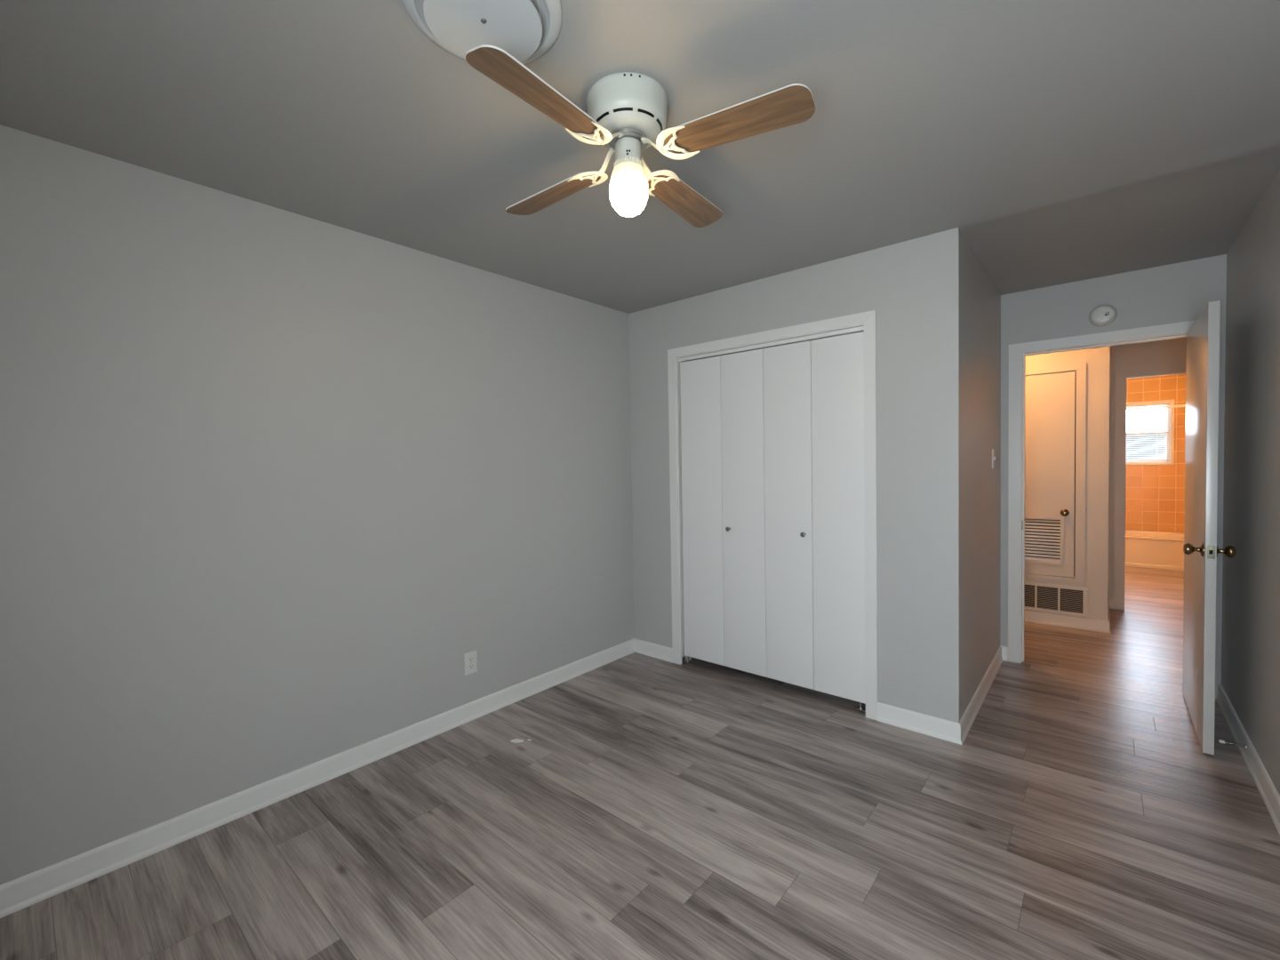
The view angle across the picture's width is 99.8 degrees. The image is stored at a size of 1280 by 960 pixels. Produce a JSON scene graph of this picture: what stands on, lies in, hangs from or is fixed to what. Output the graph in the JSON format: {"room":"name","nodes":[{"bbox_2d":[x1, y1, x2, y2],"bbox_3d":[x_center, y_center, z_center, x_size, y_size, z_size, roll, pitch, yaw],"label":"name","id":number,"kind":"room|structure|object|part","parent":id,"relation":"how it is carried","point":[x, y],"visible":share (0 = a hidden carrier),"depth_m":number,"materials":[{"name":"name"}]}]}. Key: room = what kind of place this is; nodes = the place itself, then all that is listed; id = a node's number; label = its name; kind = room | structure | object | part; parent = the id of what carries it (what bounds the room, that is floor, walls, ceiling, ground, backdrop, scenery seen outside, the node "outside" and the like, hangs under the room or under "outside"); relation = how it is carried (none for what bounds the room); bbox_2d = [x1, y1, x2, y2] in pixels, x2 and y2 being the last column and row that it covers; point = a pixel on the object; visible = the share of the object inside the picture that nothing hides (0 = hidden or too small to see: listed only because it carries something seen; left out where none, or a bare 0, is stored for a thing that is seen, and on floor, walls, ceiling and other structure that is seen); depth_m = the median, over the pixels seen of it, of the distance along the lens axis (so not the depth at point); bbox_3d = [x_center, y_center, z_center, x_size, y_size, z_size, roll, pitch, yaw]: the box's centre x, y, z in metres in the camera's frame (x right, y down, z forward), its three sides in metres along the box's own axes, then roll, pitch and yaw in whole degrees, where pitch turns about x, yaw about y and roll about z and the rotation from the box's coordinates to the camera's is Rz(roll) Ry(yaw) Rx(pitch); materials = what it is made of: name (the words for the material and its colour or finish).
{"room":"empty bedroom","nodes":[
{"label":"empty bedroom","id":0,"kind":"room"},
{"bbox_2d":[0,124,634,884],"bbox_3d":[-1.016,0.075,2.858,0.100,2.440,4.320,0,2,41],"label":"wall","id":1,"kind":"structure","parent":0,"point":[270,476],"depth_m":2.16,"materials":[{"name":"grey paint"}]},
{"bbox_2d":[0,638,634,918],"bbox_3d":[-1.129,1.257,2.645,0.018,0.094,3.370,0,2,41],"label":"baseboard","id":2,"kind":"structure","parent":1,"relation":"attached to","point":[17,894],"depth_m":2.16,"materials":[{"name":"white paint"}]},
{"bbox_2d":[464,649,477,675],"bbox_3d":[-0.912,0.985,2.904,0.008,0.117,0.074,0,2,41],"label":"wall outlet","id":3,"kind":"object","parent":1,"relation":"attached to","point":[470,660],"visible":1,"depth_m":2.90,"materials":[{"name":"white plastic"}]},
{"bbox_2d":[468,663,473,669],"bbox_3d":[-0.910,1.005,2.903,0.002,0.027,0.033,0,2,41],"label":"receptacle","id":4,"kind":"object","parent":3,"relation":"attached to","point":[470,665],"depth_m":2.90,"materials":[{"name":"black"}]},
{"bbox_2d":[468,656,473,662],"bbox_3d":[-0.910,0.966,2.902,0.002,0.027,0.033,0,2,41],"label":"receptacle","id":5,"kind":"object","parent":3,"relation":"attached to","point":[470,659],"depth_m":2.90,"materials":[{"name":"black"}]},
{"bbox_2d":[0,566,1279,959],"bbox_3d":[2.456,1.242,3.998,4.100,0.080,10.550,0,2,41],"label":"floor","id":6,"kind":"structure","parent":0,"point":[652,808],"depth_m":1.94,"materials":[{"name":"grey laminate"}]},
{"bbox_2d":[511,738,523,743],"bbox_3d":[-0.607,1.292,2.668,0.064,0.004,0.040,-1,2,6],"label":"flake","id":7,"kind":"object","parent":6,"relation":"on","point":[516,740],"visible":1,"depth_m":2.67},
{"bbox_2d":[1124,529,1183,570],"bbox_3d":[6.149,0.864,7.008,1.522,0.372,0.749,0,2,41],"label":"bathtub","id":8,"kind":"object","parent":6,"relation":"on","point":[1143,548],"visible":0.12,"depth_m":6.52,"materials":[{"name":"beige ceramic"}]},
{"bbox_2d":[0,0,1279,313],"bbox_3d":[0.419,-1.193,2.074,3.286,0.110,5.082,0,2,41],"label":"ceiling","id":9,"kind":"structure","parent":0,"point":[1066,141],"depth_m":1.70,"materials":[{"name":"grey paint"}]},
{"bbox_2d":[402,0,561,63],"bbox_3d":[-0.367,-1.087,1.268,0.364,0.046,0.364,0,2,41],"label":"ceiling light","id":10,"kind":"object","parent":9,"relation":"in","point":[516,28],"visible":0.8,"depth_m":1.27,"materials":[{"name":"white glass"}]},
{"bbox_2d":[465,44,815,227],"bbox_3d":[-0.040,-0.963,1.630,0.849,0.328,0.821,-1,2,-11],"label":"ceiling fan","id":11,"kind":"object","parent":9,"relation":"hanging from","point":[627,115],"visible":1,"depth_m":1.51,"materials":[{"name":"brown wood"}]},
{"bbox_3d":[-0.240,-0.949,1.339,0.120,0.005,0.404,15,11,36],"label":"blade","id":12,"kind":"part","parent":11,"relation":"part of","materials":[{"name":"brown wood"}]},
{"bbox_3d":[-0.297,-0.962,1.821,0.404,0.005,0.120,0,14,39],"label":"blade","id":13,"kind":"part","parent":11,"relation":"part of","materials":[{"name":"brown wood"}]},
{"bbox_3d":[-0.033,-0.862,1.610,0.117,0.128,0.111,0,2,41],"label":"lamp shade","id":14,"kind":"part","parent":11,"relation":"part of","materials":[{"name":"beige glass"}]},
{"bbox_3d":[0.159,-0.972,1.884,0.120,0.005,0.404,-14,-6,35],"label":"blade","id":15,"kind":"part","parent":11,"relation":"part of","materials":[{"name":"brown wood"}]},
{"bbox_3d":[0.254,-0.948,1.433,0.404,0.004,0.120,3,-8,31],"label":"blade","id":16,"kind":"part","parent":11,"relation":"part of","materials":[{"name":"brown wood"}]},
{"bbox_2d":[628,227,963,722],"bbox_3d":[0.761,0.032,3.266,2.066,2.440,0.115,0,2,41],"label":"wall","id":17,"kind":"structure","parent":0,"point":[915,287],"depth_m":2.73,"materials":[{"name":"grey paint"}]},
{"bbox_2d":[634,638,672,663],"bbox_3d":[0.090,1.202,3.806,0.357,0.094,0.018,0,2,41],"label":"baseboard","id":18,"kind":"structure","parent":17,"relation":"attached to","point":[656,651],"depth_m":3.80,"materials":[{"name":"white paint"}]},
{"bbox_2d":[681,656,690,663],"bbox_3d":[0.315,1.218,3.653,0.050,0.062,0.030,0,2,41],"label":"pivot bracket","id":19,"kind":"object","parent":17,"relation":"attached to","point":[684,660],"visible":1,"depth_m":3.66,"materials":[{"name":"silver metal"}]},
{"bbox_2d":[678,326,863,362],"bbox_3d":[0.727,-0.800,3.224,1.212,0.022,0.038,0,2,41],"label":"closet track","id":20,"kind":"object","parent":17,"relation":"attached to","point":[860,329],"visible":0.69,"depth_m":3.14,"materials":[{"name":"white metal"}]},
{"bbox_2d":[680,348,766,677],"bbox_3d":[0.513,0.204,3.422,0.606,1.972,0.063,0,2,41],"label":"door","id":21,"kind":"structure","parent":20,"relation":"hanging from","point":[723,437],"depth_m":3.40,"materials":[{"name":"white paint"}]},
{"bbox_3d":[0.412,0.203,3.530,0.312,1.972,0.030,0,2,41],"label":"panel","id":22,"kind":"part","parent":21,"relation":"part of","materials":[{"name":"white paint"}]},
{"bbox_3d":[0.643,0.204,3.332,0.292,1.972,0.030,0,2,41],"label":"panel","id":23,"kind":"part","parent":21,"relation":"part of","materials":[{"name":"white paint"}]},
{"bbox_2d":[762,331,865,703],"bbox_3d":[0.967,0.207,3.033,0.582,1.972,0.063,0,2,41],"label":"door","id":24,"kind":"structure","parent":20,"relation":"hanging from","point":[813,390],"depth_m":3.02,"materials":[{"name":"white paint"}]},
{"bbox_3d":[0.867,0.206,3.140,0.292,1.972,0.030,0,2,41],"label":"panel","id":25,"kind":"part","parent":24,"relation":"part of","materials":[{"name":"white paint"}]},
{"bbox_3d":[0.925,0.309,3.053,0.030,0.030,0.033,0,2,41],"label":"knob","id":26,"kind":"part","parent":24,"relation":"part of","materials":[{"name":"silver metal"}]},
{"bbox_3d":[1.089,0.207,2.950,0.288,1.972,0.030,0,2,41],"label":"panel","id":27,"kind":"part","parent":24,"relation":"part of","materials":[{"name":"white paint"}]},
{"bbox_2d":[667,310,878,720],"bbox_3d":[0.754,0.188,3.269,1.340,2.128,0.131,0,2,41],"label":"door frame","id":28,"kind":"structure","parent":17,"relation":"attached to","point":[868,318],"depth_m":2.93,"materials":[{"name":"white paint"}]},
{"bbox_2d":[856,702,865,711],"bbox_3d":[1.197,1.225,2.897,0.050,0.062,0.030,0,2,41],"label":"pivot bracket","id":29,"kind":"object","parent":17,"relation":"attached to","point":[860,708],"visible":0.7,"depth_m":2.90,"materials":[{"name":"silver metal"}]},
{"bbox_2d":[877,702,962,744],"bbox_3d":[1.389,1.211,2.692,0.387,0.094,0.018,0,2,41],"label":"baseboard","id":30,"kind":"structure","parent":17,"relation":"attached to","point":[940,728],"depth_m":2.68,"materials":[{"name":"white paint"}]},
{"bbox_2d":[963,236,1000,712],"bbox_3d":[1.999,0.012,3.200,0.100,2.440,1.397,0,2,41],"label":"wall","id":31,"kind":"structure","parent":0,"point":[981,297],"depth_m":2.99,"materials":[{"name":"grey paint"}]},
{"bbox_2d":[959,645,1003,743],"bbox_3d":[1.984,1.189,3.101,0.018,0.094,1.415,0,2,41],"label":"baseboard","id":32,"kind":"structure","parent":31,"relation":"attached to","point":[970,714],"depth_m":2.97,"materials":[{"name":"white paint"}]},
{"bbox_2d":[992,448,996,468],"bbox_3d":[2.195,-0.132,3.337,0.017,0.115,0.072,0,2,41],"label":"light switch","id":33,"kind":"object","parent":31,"relation":"attached to","point":[994,458],"visible":1,"depth_m":3.32,"materials":[{"name":"white plastic"}]},
{"bbox_3d":[2.191,-0.132,3.341,0.006,0.115,0.072,0,2,41],"label":"plate","id":34,"kind":"part","parent":33,"relation":"part of","materials":[{"name":"white plastic"}]},
{"bbox_2d":[1024,371,1076,575],"bbox_3d":[3.402,-0.056,4.691,0.820,2.440,0.020,0,2,41],"label":"wall","id":35,"kind":"structure","parent":0,"point":[1076,372],"depth_m":4.61,"materials":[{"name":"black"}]},
{"bbox_2d":[1024,346,1109,620],"bbox_3d":[2.655,-0.066,5.510,3.220,2.440,0.890,0,2,41],"label":"wall","id":36,"kind":"structure","parent":0,"point":[1097,359],"depth_m":4.18,"materials":[{"name":"beige paint"}]},
{"bbox_2d":[1024,371,1075,577],"bbox_3d":[3.188,-0.041,4.444,0.616,1.628,0.095,0,2,41],"label":"door","id":37,"kind":"structure","parent":36,"relation":"in","point":[1049,398],"depth_m":4.35,"materials":[{"name":"beige paint"}]},
{"bbox_3d":[3.204,0.493,4.466,0.486,0.388,0.008,0,2,41],"label":"louver frame","id":38,"kind":"part","parent":37,"relation":"part of","materials":[{"name":"beige paint"}]},
{"bbox_3d":[3.371,0.262,4.278,0.058,0.058,0.061,0,2,41],"label":"knob","id":39,"kind":"part","parent":37,"relation":"part of","materials":[{"name":"gold metal"}]},
{"bbox_2d":[1024,362,1086,583],"bbox_3d":[3.194,-0.053,4.451,0.754,1.723,0.016,0,2,41],"label":"door frame","id":40,"kind":"structure","parent":36,"relation":"attached to","point":[1080,368],"depth_m":4.22,"materials":[{"name":"beige paint"}]},
{"bbox_2d":[1024,581,1087,617],"bbox_3d":[3.205,0.961,4.488,0.809,0.234,0.011,0,2,41],"label":"air vent","id":41,"kind":"object","parent":36,"relation":"in","point":[1060,599],"visible":0.41,"depth_m":4.35,"materials":[{"name":"white metal"}]},
{"bbox_2d":[1024,609,1110,633],"bbox_3d":[2.387,1.121,5.193,3.238,0.094,0.018,0,2,41],"label":"baseboard","id":42,"kind":"structure","parent":36,"relation":"attached to","point":[1091,624],"depth_m":4.30,"materials":[{"name":"beige paint"}]},
{"bbox_2d":[1107,598,1110,631],"bbox_3d":[3.899,1.115,4.483,0.018,0.094,0.908,0,2,41],"label":"baseboard","id":43,"kind":"structure","parent":36,"relation":"attached to","point":[1108,614],"depth_m":4.39,"materials":[{"name":"beige paint"}]},
{"bbox_2d":[1000,254,1226,699],"bbox_3d":[2.842,-0.006,3.322,1.020,2.440,0.115,0,2,41],"label":"wall","id":44,"kind":"structure","parent":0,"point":[1176,292],"depth_m":3.18,"materials":[{"name":"grey paint"}]},
{"bbox_2d":[1000,645,1007,661],"bbox_3d":[2.448,1.166,3.623,0.042,0.094,0.018,0,2,41],"label":"baseboard","id":45,"kind":"structure","parent":44,"relation":"attached to","point":[1004,649],"depth_m":3.62,"materials":[{"name":"white paint"}]},
{"bbox_2d":[1008,320,1196,663],"bbox_3d":[2.841,0.162,3.321,0.934,2.104,0.133,0,2,41],"label":"door frame","id":46,"kind":"structure","parent":44,"relation":"attached to","point":[1015,350],"depth_m":3.54,"materials":[{"name":"white paint"}]},
{"bbox_2d":[1182,300,1235,755],"bbox_3d":[2.812,0.210,2.711,0.164,2.020,0.852,0,2,41],"label":"door","id":47,"kind":"structure","parent":46,"relation":"attached to","point":[1201,550],"depth_m":2.48,"materials":[{"name":"white wood"}]},
{"bbox_3d":[2.546,0.319,2.479,0.064,0.062,0.062,0,2,41],"label":"knob","id":48,"kind":"part","parent":47,"relation":"part of","materials":[{"name":"gold metal"}]},
{"bbox_3d":[2.543,0.321,2.400,0.025,0.058,0.004,0,2,41],"label":"latch plate","id":49,"kind":"part","parent":47,"relation":"part of","materials":[{"name":"silver metal"}]},
{"bbox_3d":[2.621,0.319,2.414,0.064,0.062,0.062,0,2,41],"label":"knob","id":50,"kind":"part","parent":47,"relation":"part of","materials":[{"name":"gold metal"}]},
{"bbox_2d":[1088,304,1117,326],"bbox_3d":[2.777,-0.991,3.233,0.131,0.131,0.037,0,2,41],"label":"smoke detector","id":51,"kind":"object","parent":44,"relation":"attached to","point":[1103,315],"visible":1,"depth_m":3.22,"materials":[{"name":"grey plastic"}]},
{"bbox_2d":[1107,336,1186,598],"bbox_3d":[4.590,-0.071,4.502,1.230,2.440,0.100,0,2,41],"label":"wall","id":52,"kind":"structure","parent":0,"point":[1170,353],"depth_m":4.70,"materials":[{"name":"beige paint"}]},
{"bbox_2d":[1107,597,1113,608],"bbox_3d":[4.198,1.101,4.812,0.044,0.094,0.018,0,2,41],"label":"baseboard","id":53,"kind":"structure","parent":52,"relation":"attached to","point":[1110,600],"depth_m":4.80,"materials":[{"name":"beige paint"}]},
{"bbox_2d":[1113,366,1186,609],"bbox_3d":[4.520,0.103,4.561,0.760,2.092,0.118,0,2,41],"label":"door frame","id":54,"kind":"structure","parent":52,"relation":"attached to","point":[1120,385],"depth_m":4.73,"materials":[{"name":"beige paint"}]},
{"bbox_2d":[1125,374,1185,532],"bbox_3d":[6.415,-0.184,7.309,1.524,2.440,0.120,0,2,41],"label":"tiled wall","id":55,"kind":"structure","parent":0,"point":[1155,494],"depth_m":6.97,"materials":[{"name":"orange tile"}]},
{"bbox_2d":[1125,400,1174,464],"bbox_3d":[6.497,-0.613,7.208,0.915,0.830,0.127,0,2,41],"label":"window","id":56,"kind":"structure","parent":55,"relation":"in","point":[1170,452],"depth_m":6.96,"materials":[{"name":"white paint"}]},
{"bbox_2d":[1125,402,1170,460],"bbox_3d":[6.480,-0.628,7.188,0.843,0.740,0.035,0,2,41],"label":"window blind","id":57,"kind":"object","parent":56,"relation":"attached to","point":[1157,404],"visible":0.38,"depth_m":7.04,"materials":[{"name":"white plastic"}]},
{"bbox_3d":[6.489,-0.266,7.202,0.839,0.016,0.024,0,2,41],"label":"rail","id":58,"kind":"part","parent":57,"relation":"part of","materials":[{"name":"white plastic"}]},
{"bbox_3d":[6.476,-0.984,7.181,0.843,0.027,0.026,0,2,41],"label":"head rail","id":59,"kind":"part","parent":57,"relation":"part of","materials":[{"name":"white plastic"}]},
{"bbox_3d":[6.508,-0.429,7.222,0.859,0.405,0.016,0,2,41],"label":"sash","id":60,"kind":"part","parent":56,"relation":"part of","materials":[{"name":"white paint"}]},
{"bbox_3d":[6.512,-0.798,7.224,0.859,0.405,0.016,0,2,41],"label":"sash","id":61,"kind":"part","parent":56,"relation":"part of","materials":[{"name":"white paint"}]},
{"bbox_2d":[1220,168,1279,795],"bbox_3d":[1.651,0.080,1.073,0.100,2.440,5.082,0,2,41],"label":"wall","id":62,"kind":"structure","parent":0,"point":[1250,680],"depth_m":2.35,"materials":[{"name":"grey paint"}]},
{"bbox_2d":[1218,739,1246,749],"bbox_3d":[2.675,1.191,2.433,0.083,0.020,0.020,0,2,41],"label":"door stop","id":63,"kind":"object","parent":62,"relation":"attached to","point":[1220,740],"visible":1,"depth_m":2.44,"materials":[{"name":"silver metal"}]},
{"bbox_2d":[1216,683,1279,835],"bbox_3d":[1.654,1.250,1.178,0.018,0.094,4.767,0,2,41],"label":"baseboard","id":64,"kind":"structure","parent":62,"relation":"attached to","point":[1268,791],"depth_m":2.29,"materials":[{"name":"white paint"}]},
{"bbox_3d":[4.747,-0.135,6.612,0.100,2.440,3.310,0,2,41],"label":"wall","id":65,"kind":"structure","parent":0,"visible":0},
{"bbox_2d":[1126,404,1185,409],"bbox_3d":[5.888,-0.872,6.689,1.524,0.056,0.056,0,2,41],"label":"shower rod","id":66,"kind":"object","parent":65,"relation":"attached to","point":[1178,405],"visible":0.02,"depth_m":6.43,"materials":[{"name":"white paint"}]}
]}

